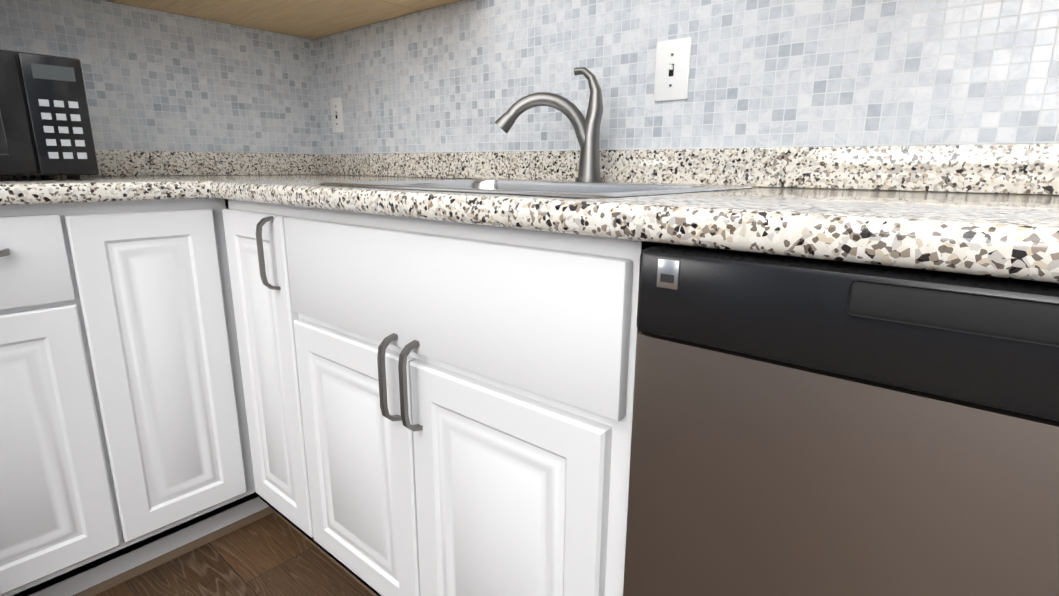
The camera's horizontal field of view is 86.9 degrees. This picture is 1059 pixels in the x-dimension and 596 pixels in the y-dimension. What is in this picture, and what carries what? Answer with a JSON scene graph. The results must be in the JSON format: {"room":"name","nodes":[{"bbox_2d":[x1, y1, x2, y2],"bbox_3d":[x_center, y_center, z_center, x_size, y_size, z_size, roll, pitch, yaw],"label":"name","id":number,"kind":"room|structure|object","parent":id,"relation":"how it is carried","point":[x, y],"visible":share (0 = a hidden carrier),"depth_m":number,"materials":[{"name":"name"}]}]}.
{"room":"kitchen","nodes":[
{"label":"kitchen","id":0,"kind":"room"},
{"bbox_2d":[102,0,313,39],"bbox_3d":[-2.201,-0.394,0.475,0.100,2.420,4.300,11,17,39],"label":"wall","id":1,"kind":"structure","parent":0,"point":[194,17],"depth_m":1.70,"materials":[{"name":"paint"}]},
{"bbox_2d":[0,0,321,176],"bbox_3d":[-1.169,-0.582,1.596,0.006,0.484,1.220,11,17,39],"label":"tiled wall","id":2,"kind":"structure","parent":1,"relation":"attached to","point":[154,80],"depth_m":1.70,"materials":[{"name":"tile"}]},
{"bbox_2d":[111,0,411,38],"bbox_3d":[-0.734,-1.183,1.498,0.605,0.726,0.605,11,17,39],"label":"upper cabinet","id":3,"kind":"object","parent":1,"relation":"attached to","point":[312,19],"depth_m":1.65,"materials":[{"name":"beige wood"}]},
{"bbox_2d":[94,513,373,595],"bbox_3d":[-0.856,1.085,-0.355,3.650,0.060,4.500,11,17,39],"label":"floor","id":4,"kind":"structure","parent":0,"point":[273,554],"depth_m":1.34,"materials":[{"name":"brown wood"}]},
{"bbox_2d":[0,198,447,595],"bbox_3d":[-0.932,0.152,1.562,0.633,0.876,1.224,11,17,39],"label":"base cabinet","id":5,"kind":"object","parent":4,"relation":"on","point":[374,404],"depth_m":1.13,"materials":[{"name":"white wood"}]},
{"bbox_2d":[0,150,199,205],"bbox_3d":[-1.133,-0.272,1.199,0.652,0.110,0.570,11,17,39],"label":"countertop","id":6,"kind":"structure","parent":5,"relation":"on","point":[124,175],"depth_m":1.17,"materials":[{"name":"stone"}]},
{"bbox_2d":[0,49,98,178],"bbox_3d":[-1.220,-0.375,1.161,0.371,0.251,0.427,11,17,39],"label":"microwave","id":7,"kind":"object","parent":6,"relation":"on","point":[45,127],"visible":1,"depth_m":1.15,"materials":[{"name":"black plastic"}]},
{"bbox_2d":[196,143,1058,283],"bbox_3d":[-0.105,-0.249,1.132,2.311,0.110,0.655,11,17,39],"label":"countertop","id":8,"kind":"structure","parent":5,"relation":"on","point":[979,226],"depth_m":0.78,"materials":[{"name":"stone"}]},
{"bbox_2d":[319,179,753,198],"bbox_3d":[0.008,-0.119,1.059,0.640,0.190,0.528,11,17,39],"label":"sink","id":9,"kind":"object","parent":8,"relation":"in","point":[570,189],"visible":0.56,"depth_m":1.10,"materials":[{"name":"silver metal"}]},
{"bbox_2d":[495,67,602,181],"bbox_3d":[0.044,-0.370,1.192,0.199,0.236,0.161,11,17,39],"label":"faucet","id":10,"kind":"object","parent":8,"relation":"on","point":[587,130],"visible":1,"depth_m":1.18,"materials":[{"name":"silver metal"}]},
{"bbox_2d":[623,244,1058,595],"bbox_3d":[0.537,0.366,0.703,0.598,0.872,0.639,11,17,39],"label":"dishwasher","id":11,"kind":"object","parent":4,"relation":"on","point":[801,426],"visible":0.96,"depth_m":0.47,"materials":[{"name":"silver"}]},
{"bbox_3d":[0.575,-0.498,0.995,3.650,2.420,0.100,11,17,39],"label":"wall","id":12,"kind":"structure","parent":0,"visible":0},
{"bbox_2d":[364,0,461,12],"bbox_3d":[-0.302,-1.139,1.323,0.286,0.726,0.321,11,17,39],"label":"upper cabinet","id":13,"kind":"object","parent":12,"relation":"attached to","point":[413,6],"depth_m":1.55,"materials":[{"name":"beige wood"}]},
{"bbox_2d":[313,0,1058,194],"bbox_3d":[0.541,-0.571,0.935,3.450,0.789,0.006,11,17,39],"label":"tile backsplash","id":14,"kind":"structure","parent":12,"relation":"attached to","point":[462,76],"depth_m":1.12,"materials":[{"name":"tile"}]},
{"bbox_2d":[330,97,343,132],"bbox_3d":[-0.682,-0.644,1.969,0.072,0.118,0.016,11,17,39],"label":"light switch","id":15,"kind":"object","parent":14,"relation":"attached to","point":[337,115],"visible":1,"depth_m":1.97,"materials":[{"name":"white plastic"}]},
{"bbox_2d":[654,37,691,101],"bbox_3d":[0.294,-0.473,1.159,0.078,0.120,0.016,11,17,39],"label":"light switch","id":16,"kind":"object","parent":14,"relation":"attached to","point":[672,67],"visible":1,"depth_m":1.16,"materials":[{"name":"white plastic"}]}
]}

